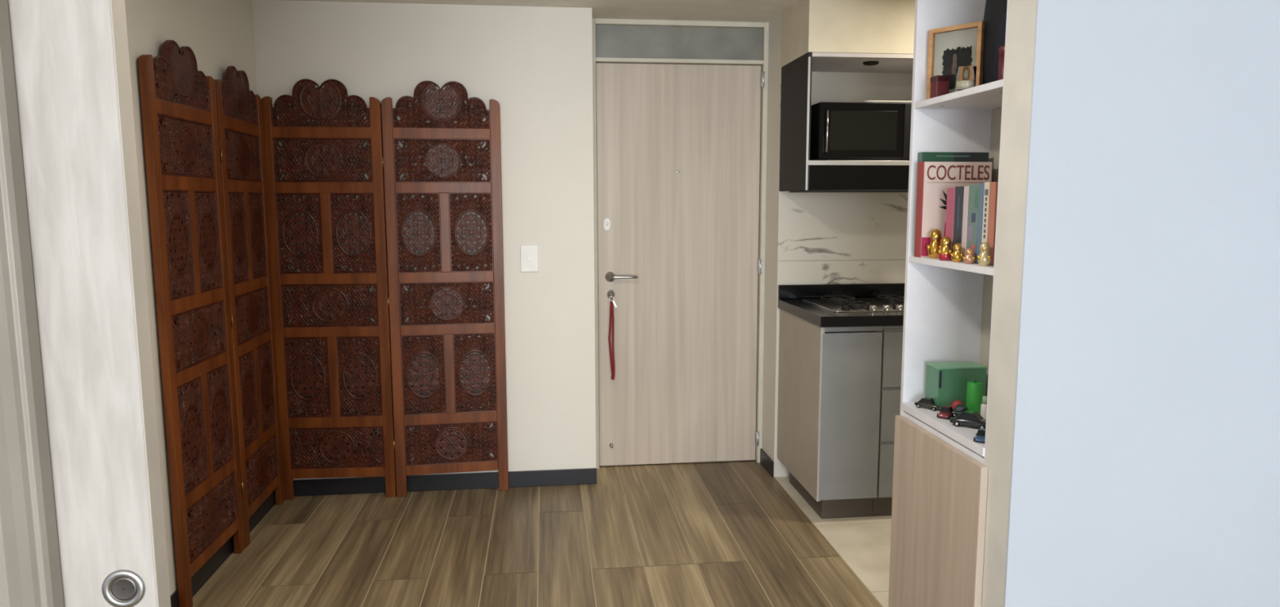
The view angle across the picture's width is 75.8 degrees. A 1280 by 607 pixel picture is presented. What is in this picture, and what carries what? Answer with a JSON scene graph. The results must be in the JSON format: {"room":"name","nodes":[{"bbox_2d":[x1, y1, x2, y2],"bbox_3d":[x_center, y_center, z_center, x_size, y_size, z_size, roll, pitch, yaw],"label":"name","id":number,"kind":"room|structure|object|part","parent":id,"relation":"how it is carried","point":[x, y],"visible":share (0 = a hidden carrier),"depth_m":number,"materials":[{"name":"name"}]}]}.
{"room":"apartment entryway","nodes":[
{"label":"apartment entryway","id":0,"kind":"room"},
{"bbox_2d":[124,0,257,595],"bbox_3d":[-1.594,-0.048,2.426,0.100,2.253,2.643,-1,7,-7],"label":"wall","id":1,"kind":"structure","parent":0,"point":[220,33],"depth_m":2.74,"materials":[{"name":"white paint"}]},
{"bbox_2d":[7,0,171,606],"bbox_3d":[-1.147,0.133,0.993,1.042,2.227,0.037,-1,7,-7],"label":"door","id":2,"kind":"structure","parent":1,"relation":"in","point":[71,62],"depth_m":1.02,"materials":[{"name":"white wood"}]},
{"bbox_3d":[-0.667,0.369,1.061,0.052,0.052,0.003,-1,7,-7],"label":"flush pull","id":3,"kind":"part","parent":2,"relation":"part of","materials":[{"name":"metal"}]},
{"bbox_3d":[-0.667,0.369,1.062,0.032,0.032,0.001,-1,7,-7],"label":"pull dish","id":4,"kind":"part","parent":2,"relation":"part of","materials":[{"name":"metal"}]},
{"bbox_2d":[170,488,275,606],"bbox_3d":[-1.536,1.031,2.561,0.010,0.078,2.633,-1,7,-7],"label":"baseboard","id":5,"kind":"structure","parent":1,"relation":"attached to","point":[215,562],"depth_m":3.12,"materials":[{"name":"black wood"}]},
{"bbox_2d":[279,0,796,22],"bbox_3d":[0.294,-0.823,-0.929,6.000,0.100,10.300,-1,7,-7],"label":"ceiling","id":6,"kind":"structure","parent":0,"point":[732,11],"depth_m":3.74,"materials":[{"name":"paint"}]},
{"bbox_2d":[192,459,891,606],"bbox_3d":[0.376,1.463,-0.637,6.153,0.005,10.300,-1,7,-7],"label":"floor","id":7,"kind":"structure","parent":0,"point":[723,533],"depth_m":3.28,"materials":[{"name":"brown wood"}]},
{"bbox_2d":[0,0,64,606],"bbox_3d":[-0.900,0.130,0.978,0.330,2.253,0.052,-1,7,-7],"label":"trim","id":8,"kind":"structure","parent":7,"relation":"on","point":[30,572],"depth_m":0.99,"materials":[{"name":"white wood"}]},
{"bbox_2d":[137,40,508,606],"bbox_3d":[-1.387,-0.006,3.475,0.761,1.910,1.519,5,9,37],"label":"folding screen","id":9,"kind":"object","parent":7,"relation":"on","point":[220,214],"visible":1,"depth_m":3.68,"materials":[{"name":"brown wood"}]},
{"bbox_3d":[-1.555,-0.199,2.764,0.014,0.362,0.192,-1,7,-5],"label":"carved panel","id":10,"kind":"part","parent":9,"relation":"part of","materials":[{"name":"brown wood"}]},
{"bbox_3d":[-1.567,-0.535,2.840,0.014,0.196,0.426,-1,7,-5],"label":"carved panel","id":11,"kind":"part","parent":9,"relation":"part of","materials":[{"name":"brown wood"}]},
{"bbox_3d":[-1.553,0.454,2.845,0.014,0.376,0.192,-1,7,-5],"label":"carved panel","id":12,"kind":"part","parent":9,"relation":"part of","materials":[{"name":"brown wood"}]},
{"bbox_3d":[-1.565,0.111,2.920,0.014,0.198,0.426,-1,7,-5],"label":"carved panel","id":13,"kind":"part","parent":9,"relation":"part of","materials":[{"name":"brown wood"}]},
{"bbox_3d":[-1.577,-0.227,2.995,0.014,0.362,0.192,-1,7,-5],"label":"carved panel","id":14,"kind":"part","parent":9,"relation":"part of","materials":[{"name":"brown wood"}]},
{"bbox_3d":[-1.564,0.771,3.001,0.014,0.196,0.426,-1,7,-5],"label":"carved panel","id":15,"kind":"part","parent":9,"relation":"part of","materials":[{"name":"brown wood"}]},
{"bbox_3d":[-1.576,0.425,3.076,0.014,0.376,0.192,-1,7,-5],"label":"carved panel","id":16,"kind":"part","parent":9,"relation":"part of","materials":[{"name":"brown wood"}]},
{"bbox_3d":[-1.609,-0.263,3.285,0.014,0.362,0.192,-1,7,-8],"label":"carved panel","id":17,"kind":"part","parent":9,"relation":"part of","materials":[{"name":"brown wood"}]},
{"bbox_3d":[-1.626,-0.600,3.360,0.014,0.196,0.426,-1,7,-8],"label":"carved panel","id":18,"kind":"part","parent":9,"relation":"part of","materials":[{"name":"brown wood"}]},
{"bbox_3d":[-1.608,0.389,3.366,0.014,0.376,0.192,-1,7,-8],"label":"carved panel","id":19,"kind":"part","parent":9,"relation":"part of","materials":[{"name":"brown wood"}]},
{"bbox_3d":[-1.624,0.046,3.440,0.014,0.198,0.426,-1,7,-8],"label":"carved panel","id":20,"kind":"part","parent":9,"relation":"part of","materials":[{"name":"brown wood"}]},
{"bbox_3d":[-1.641,-0.291,3.515,0.014,0.362,0.192,-1,7,-8],"label":"carved panel","id":21,"kind":"part","parent":9,"relation":"part of","materials":[{"name":"brown wood"}]},
{"bbox_3d":[-1.623,0.706,3.522,0.014,0.196,0.426,-1,7,-8],"label":"carved panel","id":22,"kind":"part","parent":9,"relation":"part of","materials":[{"name":"brown wood"}]},
{"bbox_3d":[-1.639,0.361,3.596,0.014,0.376,0.192,-1,7,-8],"label":"carved panel","id":23,"kind":"part","parent":9,"relation":"part of","materials":[{"name":"brown wood"}]},
{"bbox_3d":[-1.526,-0.314,3.692,0.192,0.362,0.014,-1,7,-4],"label":"carved panel","id":24,"kind":"part","parent":9,"relation":"part of","materials":[{"name":"brown wood"}]},
{"bbox_3d":[-1.524,0.339,3.773,0.192,0.376,0.014,-1,7,-4],"label":"carved panel","id":25,"kind":"part","parent":9,"relation":"part of","materials":[{"name":"brown wood"}]},
{"bbox_3d":[-1.410,-0.637,3.660,0.426,0.196,0.014,-1,7,-4],"label":"carved panel","id":26,"kind":"part","parent":9,"relation":"part of","materials":[{"name":"brown wood"}]},
{"bbox_3d":[-1.408,0.009,3.740,0.426,0.198,0.014,-1,7,-4],"label":"carved panel","id":27,"kind":"part","parent":9,"relation":"part of","materials":[{"name":"brown wood"}]},
{"bbox_3d":[-1.407,0.669,3.821,0.426,0.196,0.014,-1,7,-4],"label":"carved panel","id":28,"kind":"part","parent":9,"relation":"part of","materials":[{"name":"brown wood"}]},
{"bbox_3d":[-1.292,-0.316,3.707,0.192,0.362,0.014,-1,7,-4],"label":"carved panel","id":29,"kind":"part","parent":9,"relation":"part of","materials":[{"name":"brown wood"}]},
{"bbox_3d":[-1.291,0.336,3.788,0.192,0.376,0.014,-1,7,-4],"label":"carved panel","id":30,"kind":"part","parent":9,"relation":"part of","materials":[{"name":"brown wood"}]},
{"bbox_3d":[-1.007,-0.321,3.742,0.192,0.362,0.014,-1,7,-10],"label":"carved panel","id":31,"kind":"part","parent":9,"relation":"part of","materials":[{"name":"brown wood"}]},
{"bbox_3d":[-1.005,0.331,3.823,0.192,0.376,0.014,-1,7,-10],"label":"carved panel","id":32,"kind":"part","parent":9,"relation":"part of","materials":[{"name":"brown wood"}]},
{"bbox_3d":[-0.892,-0.646,3.723,0.426,0.196,0.014,-1,7,-10],"label":"carved panel","id":33,"kind":"part","parent":9,"relation":"part of","materials":[{"name":"brown wood"}]},
{"bbox_3d":[-0.891,0.000,3.803,0.426,0.198,0.014,-1,7,-10],"label":"carved panel","id":34,"kind":"part","parent":9,"relation":"part of","materials":[{"name":"brown wood"}]},
{"bbox_3d":[-0.889,0.660,3.885,0.426,0.196,0.014,-1,7,-10],"label":"carved panel","id":35,"kind":"part","parent":9,"relation":"part of","materials":[{"name":"brown wood"}]},
{"bbox_3d":[-0.776,-0.327,3.784,0.192,0.362,0.014,-1,7,-10],"label":"carved panel","id":36,"kind":"part","parent":9,"relation":"part of","materials":[{"name":"brown wood"}]},
{"bbox_3d":[-0.775,0.325,3.865,0.192,0.376,0.014,-1,7,-10],"label":"carved panel","id":37,"kind":"part","parent":9,"relation":"part of","materials":[{"name":"brown wood"}]},
{"bbox_2d":[777,308,882,518],"bbox_3d":[0.855,0.481,3.790,0.272,0.855,0.611,-1,7,-7],"label":"base cabinet","id":38,"kind":"object","parent":7,"relation":"on","point":[829,378],"visible":0.79,"depth_m":3.51,"materials":[{"name":"beige laminate"}]},
{"bbox_3d":[0.892,0.480,3.495,0.258,0.722,0.019,-1,7,-7],"label":"door","id":39,"kind":"part","parent":38,"relation":"part of","materials":[{"name":"grey laminate"}]},
{"bbox_2d":[872,325,903,515],"bbox_3d":[1.284,0.474,3.840,0.590,0.855,0.610,-1,7,-7],"label":"base cabinet","id":40,"kind":"object","parent":7,"relation":"on","point":[892,335],"visible":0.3,"depth_m":3.50,"materials":[{"name":"beige laminate"}]},
{"bbox_2d":[777,282,904,327],"bbox_3d":[1.155,-0.003,3.753,0.896,0.114,0.635,-1,7,-7],"label":"countertop","id":41,"kind":"structure","parent":40,"relation":"on","point":[790,296],"depth_m":3.87,"materials":[{"name":"black stone"}]},
{"bbox_2d":[802,293,904,312],"bbox_3d":[1.086,-0.007,3.773,0.562,0.028,0.460,-1,7,-7],"label":"cooktop","id":42,"kind":"object","parent":41,"relation":"in","point":[888,303],"visible":0.76,"depth_m":3.73,"materials":[{"name":"silver metal"}]},
{"bbox_3d":[0.933,-0.019,3.880,0.090,0.014,0.090,-1,7,-7],"label":"burner","id":43,"kind":"part","parent":42,"relation":"part of","materials":[{"name":"metal"}]},
{"bbox_3d":[0.959,0.008,3.663,0.070,0.014,0.070,-1,7,-7],"label":"burner","id":44,"kind":"part","parent":42,"relation":"part of","materials":[{"name":"metal"}]},
{"bbox_3d":[1.011,0.017,3.564,0.030,0.020,0.030,-1,7,-7],"label":"knob","id":45,"kind":"part","parent":42,"relation":"part of","materials":[{"name":"silver metal"}]},
{"bbox_3d":[1.070,0.016,3.571,0.030,0.020,0.030,-1,7,-7],"label":"knob","id":46,"kind":"part","parent":42,"relation":"part of","materials":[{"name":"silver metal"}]},
{"bbox_3d":[1.192,-0.023,3.910,0.070,0.014,0.070,-1,7,-7],"label":"burner","id":47,"kind":"part","parent":42,"relation":"part of","materials":[{"name":"metal"}]},
{"bbox_3d":[1.130,0.015,3.578,0.030,0.020,0.030,-1,7,-7],"label":"knob","id":48,"kind":"part","parent":42,"relation":"part of","materials":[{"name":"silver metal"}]},
{"bbox_3d":[1.319,0.715,3.574,0.585,0.234,0.019,-1,7,-7],"label":"drawer","id":49,"kind":"part","parent":40,"relation":"part of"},
{"bbox_3d":[1.319,0.475,3.544,0.585,0.222,0.019,-1,7,-7],"label":"drawer","id":50,"kind":"part","parent":40,"relation":"part of","materials":[{"name":"grey laminate"}]},
{"bbox_3d":[1.318,0.233,3.514,0.585,0.238,0.019,-1,7,-7],"label":"drawer","id":51,"kind":"part","parent":40,"relation":"part of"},
{"bbox_2d":[888,0,1008,606],"bbox_3d":[0.974,-0.039,2.310,0.281,2.251,0.530,-1,7,-7],"label":"bookcase","id":52,"kind":"object","parent":7,"relation":"on","point":[940,473],"visible":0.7,"depth_m":2.47,"materials":[{"name":"white wood"}]},
{"bbox_2d":[914,396,941,410],"bbox_3d":[0.883,0.305,2.508,0.041,0.031,0.084,-6,9,-42],"label":"toy car","id":53,"kind":"object","parent":52,"relation":"on","point":[926,402],"visible":0.91,"depth_m":2.50,"materials":[{"name":"grey paint"}]},
{"bbox_2d":[926,228,941,257],"bbox_3d":[0.874,-0.177,2.431,0.044,0.086,0.042,4,8,28],"label":"figurine","id":54,"kind":"object","parent":52,"relation":"on","point":[935,245],"visible":0.88,"depth_m":2.42,"materials":[{"name":"gold metal"}]},
{"bbox_3d":[0.846,0.708,2.382,0.020,0.652,0.518,-1,7,-7],"label":"door","id":55,"kind":"part","parent":52,"relation":"part of","materials":[{"name":"brown wood"}]},
{"bbox_2d":[929,75,950,98],"bbox_3d":[0.865,-0.622,2.372,0.042,0.062,0.042,-1,7,-7],"label":"candle tin","id":56,"kind":"object","parent":52,"relation":"on","point":[940,84],"visible":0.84,"depth_m":2.35,"materials":[{"name":"red metal"}]},
{"bbox_3d":[0.865,-0.645,2.369,0.042,0.016,0.042,-1,7,-7],"label":"lid","id":57,"kind":"part","parent":56,"relation":"part of","materials":[{"name":"red metal"}]},
{"bbox_3d":[0.977,0.349,2.362,0.253,0.023,0.488,-1,7,-7],"label":"shelf","id":58,"kind":"part","parent":52,"relation":"part of","materials":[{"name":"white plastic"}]},
{"bbox_2d":[936,404,952,418],"bbox_3d":[0.896,0.317,2.407,0.039,0.031,0.068,5,9,35],"label":"toy car","id":59,"kind":"object","parent":52,"relation":"on","point":[945,411],"visible":0.98,"depth_m":2.39,"materials":[{"name":"paint"}]},
{"bbox_2d":[937,235,952,260],"bbox_3d":[0.870,-0.157,2.338,0.039,0.068,0.038,4,8,28],"label":"figurine","id":60,"kind":"object","parent":52,"relation":"on","point":[944,252],"visible":0.96,"depth_m":2.33,"materials":[{"name":"gold ceramic"}]},
{"bbox_3d":[0.955,-0.070,2.564,0.261,2.251,0.018,-1,7,-7],"label":"panel","id":61,"kind":"part","parent":52,"relation":"part of","materials":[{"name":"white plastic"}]},
{"bbox_2d":[945,187,955,251],"bbox_3d":[0.968,-0.230,2.368,0.160,0.205,0.045,-1,7,-7],"label":"book","id":62,"kind":"object","parent":52,"relation":"on","point":[950,191],"visible":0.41,"depth_m":2.35,"materials":[{"name":"pink paper"}]},
{"bbox_3d":[0.978,-0.110,2.305,0.248,0.018,0.488,-1,7,-7],"label":"shelf","id":63,"kind":"part","parent":52,"relation":"part of","materials":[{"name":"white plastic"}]},
{"bbox_2d":[914,161,991,257],"bbox_3d":[0.942,-0.282,2.475,0.220,0.283,0.030,-1,7,-7],"label":"book","id":64,"kind":"object","parent":52,"relation":"on","point":[933,178],"visible":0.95,"depth_m":2.45,"materials":[{"name":"white paper"}]},
{"bbox_2d":[920,236,942,255],"bbox_3d":[0.876,-0.171,2.466,0.067,0.056,0.001,-1,7,-7],"label":"print","id":65,"kind":"object","parent":64,"relation":"attached to","point":[925,241],"depth_m":2.46},
{"bbox_2d":[939,191,946,208],"bbox_3d":[0.919,-0.308,2.454,0.056,0.059,0.001,-1,7,-7],"label":"print","id":66,"kind":"object","parent":64,"relation":"on","point":[943,194],"depth_m":2.45,"materials":[{"name":"paper"}]},
{"bbox_2d":[917,151,988,161],"bbox_3d":[0.949,-0.301,2.505,0.212,0.313,0.029,-1,7,-7],"label":"book","id":67,"kind":"object","parent":52,"relation":"on","point":[922,156],"visible":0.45,"depth_m":2.47,"materials":[{"name":"paper"}]},
{"bbox_2d":[926,21,985,99],"bbox_3d":[0.915,-0.698,2.387,0.021,0.208,0.160,-7,10,-42],"label":"photo frame","id":68,"kind":"object","parent":52,"relation":"on","point":[950,47],"visible":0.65,"depth_m":2.38,"materials":[{"name":"brown wood"}]},
{"bbox_3d":[0.914,-0.698,2.386,0.002,0.182,0.134,-7,10,-42],"label":"glass","id":69,"kind":"part","parent":68,"relation":"part of","materials":[{"name":"clear glass"}]},
{"bbox_2d":[925,360,987,410],"bbox_3d":[0.968,0.252,2.522,0.153,0.131,0.088,-1,7,-7],"label":"box","id":70,"kind":"object","parent":52,"relation":"on","point":[946,382],"visible":0.66,"depth_m":2.48,"materials":[{"name":"plastic"}]},
{"bbox_3d":[0.968,0.190,2.515,0.153,0.005,0.087,-1,7,-7],"label":"lid","id":71,"kind":"part","parent":70,"relation":"part of","materials":[{"name":"green plastic"}]},
{"bbox_2d":[951,243,963,262],"bbox_3d":[0.879,-0.141,2.276,0.033,0.052,0.031,4,8,28],"label":"figurine","id":72,"kind":"object","parent":52,"relation":"on","point":[957,255],"visible":0.98,"depth_m":2.27,"materials":[{"name":"gold metal"}]},
{"bbox_2d":[951,400,963,408],"bbox_3d":[0.952,0.308,2.465,0.035,0.035,0.035,-1,7,-7],"label":"ball","id":73,"kind":"object","parent":52,"relation":"on","point":[955,402],"visible":0.56,"depth_m":2.46,"materials":[{"name":"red rubber"}]},
{"bbox_2d":[952,186,964,252],"bbox_3d":[0.973,-0.225,2.320,0.161,0.208,0.047,-1,7,-7],"label":"book","id":74,"kind":"object","parent":52,"relation":"on","point":[959,190],"visible":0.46,"depth_m":2.31,"materials":[{"name":"grey paper"}]},
{"bbox_2d":[956,196,959,228],"bbox_3d":[0.893,-0.255,2.306,0.001,0.090,0.012,-1,7,-7],"label":"print","id":75,"kind":"object","parent":74,"relation":"attached to","point":[957,197],"depth_m":2.31,"materials":[{"name":"paper"}]},
{"bbox_3d":[0.977,-0.567,2.248,0.248,0.018,0.488,-1,7,-7],"label":"shelf","id":76,"kind":"part","parent":52,"relation":"part of","materials":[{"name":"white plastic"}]},
{"bbox_2d":[951,404,970,416],"bbox_3d":[0.946,0.315,2.405,0.072,0.035,0.039,3,8,22],"label":"toy car","id":77,"kind":"object","parent":52,"relation":"on","point":[959,408],"visible":0.44,"depth_m":2.40,"materials":[{"name":"green paint"}]},
{"bbox_2d":[954,66,976,91],"bbox_3d":[0.880,-0.605,2.224,0.054,0.064,0.054,-1,7,-7],"label":"candle jar","id":78,"kind":"object","parent":52,"relation":"on","point":[965,76],"visible":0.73,"depth_m":2.20,"materials":[{"name":"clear glass"}]},
{"bbox_2d":[961,186,968,261],"bbox_3d":[0.978,-0.221,2.283,0.160,0.208,0.025,-1,7,-7],"label":"book","id":79,"kind":"object","parent":52,"relation":"on","point":[966,199],"visible":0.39,"depth_m":2.27,"materials":[{"name":"beige paper"}]},
{"bbox_2d":[949,409,986,428],"bbox_3d":[0.931,0.325,2.303,0.112,0.041,0.055,5,9,36],"label":"toy car","id":80,"kind":"object","parent":52,"relation":"on","point":[967,417],"visible":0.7,"depth_m":2.29,"materials":[{"name":"black paint"}]},
{"bbox_2d":[962,248,975,263],"bbox_3d":[0.886,-0.128,2.213,0.032,0.042,0.030,4,8,28],"label":"figurine","id":81,"kind":"object","parent":52,"relation":"on","point":[969,258],"visible":1,"depth_m":2.20,"materials":[{"name":"ceramic"}]},
{"bbox_2d":[966,183,979,262],"bbox_3d":[0.982,-0.218,2.243,0.161,0.212,0.052,-1,7,-7],"label":"book","id":82,"kind":"object","parent":52,"relation":"on","point":[973,202],"visible":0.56,"depth_m":2.23,"materials":[{"name":"green paper"}]},
{"bbox_2d":[967,225,973,240],"bbox_3d":[0.902,-0.192,2.244,0.001,0.040,0.026,-1,7,-7],"label":"print","id":83,"kind":"object","parent":82,"relation":"attached to","point":[970,228],"depth_m":2.24},
{"bbox_2d":[970,244,975,255],"bbox_3d":[0.904,-0.145,2.232,0.001,0.030,0.021,-1,7,-7],"label":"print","id":84,"kind":"object","parent":82,"relation":"attached to","point":[972,246],"depth_m":2.22},
{"bbox_2d":[971,213,975,222],"bbox_3d":[0.903,-0.232,2.227,0.001,0.025,0.021,-1,7,-7],"label":"print","id":85,"kind":"object","parent":82,"relation":"on","point":[973,215],"depth_m":2.23},
{"bbox_2d":[973,188,977,207],"bbox_3d":[0.904,-0.283,2.210,0.001,0.050,0.016,-1,7,-7],"label":"print","id":86,"kind":"object","parent":82,"relation":"attached to","point":[975,190],"depth_m":2.21},
{"bbox_2d":[965,379,982,413],"bbox_3d":[0.995,0.277,2.445,0.044,0.101,0.044,-1,7,-7],"label":"candle","id":87,"kind":"object","parent":52,"relation":"on","point":[974,388],"visible":0.74,"depth_m":2.43,"materials":[{"name":"wax"}]},
{"bbox_2d":[973,427,985,441],"bbox_3d":[0.905,0.347,2.172,0.039,0.029,0.072,4,8,29],"label":"toy car","id":88,"kind":"object","parent":52,"relation":"on","point":[980,434],"visible":0.55,"depth_m":2.16,"materials":[{"name":"blue paint"}]},
{"bbox_2d":[975,182,984,263],"bbox_3d":[0.987,-0.214,2.204,0.160,0.214,0.023,-1,7,-7],"label":"book","id":89,"kind":"object","parent":52,"relation":"on","point":[981,184],"visible":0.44,"depth_m":2.19,"materials":[{"name":"paper"}]},
{"bbox_2d":[980,395,986,418],"bbox_3d":[0.987,0.302,2.352,0.022,0.074,0.022,-1,7,-7],"label":"tube","id":90,"kind":"object","parent":52,"relation":"on","point":[984,405],"visible":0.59,"depth_m":2.34,"materials":[{"name":"plastic"}]},
{"bbox_2d":[977,241,991,266],"bbox_3d":[0.895,-0.129,2.136,0.034,0.062,0.032,4,8,28],"label":"figurine","id":91,"kind":"object","parent":52,"relation":"on","point":[984,258],"visible":1,"depth_m":2.13,"materials":[{"name":"ceramic"}]},
{"bbox_2d":[981,182,990,243],"bbox_3d":[0.990,-0.212,2.178,0.161,0.216,0.027,-1,7,-7],"label":"book","id":92,"kind":"object","parent":52,"relation":"on","point":[987,184],"visible":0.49,"depth_m":2.16,"materials":[{"name":"paper"}]},
{"bbox_3d":[1.107,-0.042,2.329,0.012,2.251,0.488,-1,7,-7],"label":"panel","id":93,"kind":"part","parent":52,"relation":"part of","materials":[{"name":"white wood"}]},
{"bbox_2d":[987,182,998,265],"bbox_3d":[0.993,-0.208,2.148,0.160,0.216,0.029,-1,7,-7],"label":"book","id":94,"kind":"object","parent":52,"relation":"on","point":[993,185],"visible":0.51,"depth_m":2.13,"materials":[{"name":"orange paper"}]},
{"bbox_2d":[982,0,1007,84],"bbox_3d":[1.035,-0.821,2.216,0.122,0.494,0.336,-1,7,-7],"label":"fabric bag","id":95,"kind":"object","parent":52,"relation":"on","point":[995,11],"visible":0.11,"depth_m":2.28,"materials":[{"name":"black fabric"}]},
{"bbox_3d":[1.012,-0.010,2.072,0.261,2.251,0.004,-1,7,-7],"label":"panel","id":96,"kind":"part","parent":52,"relation":"part of","materials":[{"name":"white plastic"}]},
{"bbox_2d":[997,45,1004,80],"bbox_3d":[0.931,-0.603,2.083,0.042,0.095,0.042,-1,7,-7],"label":"tin","id":97,"kind":"object","parent":52,"relation":"on","point":[1002,50],"visible":0.25,"depth_m":2.08,"materials":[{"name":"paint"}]},
{"bbox_3d":[0.931,-0.638,2.079,0.042,0.025,0.042,-1,7,-7],"label":"lid","id":98,"kind":"part","parent":97,"relation":"part of","materials":[{"name":"red metal"}]},
{"bbox_2d":[251,0,912,479],"bbox_3d":[0.395,-0.269,4.166,4.456,2.253,0.417,-1,7,-7],"label":"wall","id":99,"kind":"structure","parent":0,"point":[536,62],"depth_m":3.85,"materials":[{"name":"white paint"}]},
{"bbox_2d":[293,467,596,496],"bbox_3d":[-0.953,0.858,3.948,1.490,0.078,0.010,-1,7,-7],"label":"baseboard","id":100,"kind":"structure","parent":99,"relation":"attached to","point":[313,486],"depth_m":3.95,"materials":[{"name":"black"}]},
{"bbox_2d":[520,244,538,271],"bbox_3d":[-0.520,-0.211,3.865,0.084,0.128,0.012,-1,7,-7],"label":"light switch","id":101,"kind":"object","parent":99,"relation":"attached to","point":[529,253],"visible":1,"depth_m":3.86,"materials":[{"name":"white plastic"}]},
{"bbox_2d":[591,18,768,468],"bbox_3d":[0.193,-0.275,4.225,0.890,2.253,0.180,-1,7,-7],"label":"door","id":102,"kind":"structure","parent":99,"relation":"attached to","point":[680,107],"depth_m":4.19,"materials":[{"name":"beige wood"}]},
{"bbox_3d":[-0.166,-0.398,4.134,0.033,0.062,0.006,-1,7,-7],"label":"deadbolt plate","id":103,"kind":"part","parent":102,"relation":"part of","materials":[{"name":"white plastic"}]},
{"bbox_3d":[-0.148,-0.132,4.147,0.052,0.052,0.050,-1,7,-7],"label":"lever handle","id":104,"kind":"part","parent":102,"relation":"part of","materials":[{"name":"metal"}]},
{"bbox_2d":[608,293,617,379],"bbox_3d":[-0.143,0.171,4.168,0.032,0.439,0.045,-6,9,-41],"label":"lanyard","id":105,"kind":"object","parent":102,"relation":"hanging from","point":[611,308],"visible":1,"depth_m":4.17,"materials":[{"name":"red fabric"}]},
{"bbox_3d":[-0.080,-0.131,4.131,0.137,0.018,0.023,-1,7,-7],"label":"lever","id":106,"kind":"part","parent":102,"relation":"part of","materials":[{"name":"metal"}]},
{"bbox_3d":[0.196,-1.288,4.078,0.838,0.159,0.006,-1,7,-7],"label":"transom pane","id":107,"kind":"part","parent":102,"relation":"part of","materials":[{"name":"grey glass"}]},
{"bbox_2d":[777,258,906,261],"bbox_3d":[1.652,-0.223,4.108,1.974,0.002,0.003,-1,7,-7],"label":"trim","id":108,"kind":"structure","parent":99,"relation":"attached to","point":[903,259],"depth_m":4.03,"materials":[{"name":"metal"}]},
{"bbox_2d":[778,52,913,191],"bbox_3d":[1.066,-0.807,3.759,0.754,0.579,0.407,-1,7,-7],"label":"upper cabinet","id":109,"kind":"object","parent":99,"relation":"attached to","point":[795,162],"visible":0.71,"depth_m":3.64,"materials":[{"name":"black laminate"}]},
{"bbox_3d":[0.700,-0.801,3.720,0.018,0.579,0.403,-1,7,-7],"label":"panel","id":110,"kind":"part","parent":109,"relation":"part of","materials":[{"name":"black laminate"}]},
{"bbox_2d":[809,102,911,160],"bbox_3d":[0.991,-0.765,3.727,0.470,0.251,0.367,-1,7,-7],"label":"microwave","id":111,"kind":"object","parent":109,"relation":"on","point":[839,131],"visible":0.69,"depth_m":3.56,"materials":[{"name":"black plastic"}]},
{"bbox_3d":[0.803,-0.739,3.534,0.008,0.192,0.023,-1,7,-7],"label":"handle","id":112,"kind":"part","parent":111,"relation":"part of","materials":[{"name":"silver metal"}]},
{"bbox_2d":[859,100,911,102],"bbox_3d":[1.086,-0.894,3.699,0.240,0.010,0.210,-1,7,-7],"label":"tray","id":113,"kind":"object","parent":111,"relation":"on","point":[864,101],"visible":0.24,"depth_m":3.60,"materials":[{"name":"white plastic"}]},
{"bbox_3d":[1.195,-0.753,3.596,0.091,0.236,0.014,-1,7,-7],"label":"control panel","id":114,"kind":"part","parent":111,"relation":"part of","materials":[{"name":"black plastic"}]},
{"bbox_3d":[1.065,-1.086,3.727,0.719,0.017,0.403,-1,7,-7],"label":"panel","id":115,"kind":"part","parent":109,"relation":"part of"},
{"bbox_2d":[862,61,879,65],"bbox_3d":[1.022,-1.062,3.640,0.068,0.010,0.068,-1,7,-7],"label":"spotlight","id":116,"kind":"object","parent":109,"relation":"on","point":[865,63],"depth_m":3.62,"materials":[{"name":"metal"}]},
{"bbox_2d":[868,164,901,165],"bbox_3d":[1.066,-0.636,3.783,0.719,0.016,0.403,-1,7,-7],"label":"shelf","id":117,"kind":"object","parent":109,"relation":"attached to","point":[868,165],"depth_m":3.63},
{"bbox_2d":[789,164,909,192],"bbox_3d":[1.008,-0.567,3.772,0.596,0.114,0.407,-1,7,-7],"label":"range hood","id":118,"kind":"object","parent":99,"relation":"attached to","point":[823,178],"visible":0.55,"depth_m":3.58,"materials":[{"name":"black metal"}]},
{"bbox_2d":[761,13,781,460],"bbox_3d":[0.694,-0.274,4.208,0.100,2.253,0.409,-1,7,-7],"label":"wall","id":119,"kind":"structure","parent":0,"point":[775,25],"depth_m":4.10,"materials":[{"name":"white paint"}]},
{"bbox_2d":[760,448,773,476],"bbox_3d":[0.653,0.818,4.236,0.010,0.078,0.230,-1,7,-7],"label":"baseboard","id":120,"kind":"structure","parent":119,"relation":"attached to","point":[767,463],"depth_m":4.21,"materials":[{"name":"grey"}]},
{"bbox_2d":[780,0,915,67],"bbox_3d":[1.671,-1.232,3.785,1.977,0.253,0.417,-1,7,-7],"label":"wall","id":121,"kind":"structure","parent":0,"point":[828,26],"depth_m":3.50,"materials":[{"name":"paint"}]},
{"bbox_2d":[1003,0,1279,606],"bbox_3d":[1.934,-0.011,2.055,2.089,2.253,0.007,-1,7,-7],"label":"wall","id":122,"kind":"structure","parent":0,"point":[1145,464],"depth_m":1.97,"materials":[{"name":"white paint"}]},
{"bbox_2d":[981,0,1036,606],"bbox_3d":[1.927,-0.018,2.116,2.089,2.253,0.116,-1,7,-7],"label":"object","id":123,"kind":"structure","parent":122,"relation":"attached to","point":[1021,14],"depth_m":1.99,"materials":[{"name":"white paint"}]}
]}

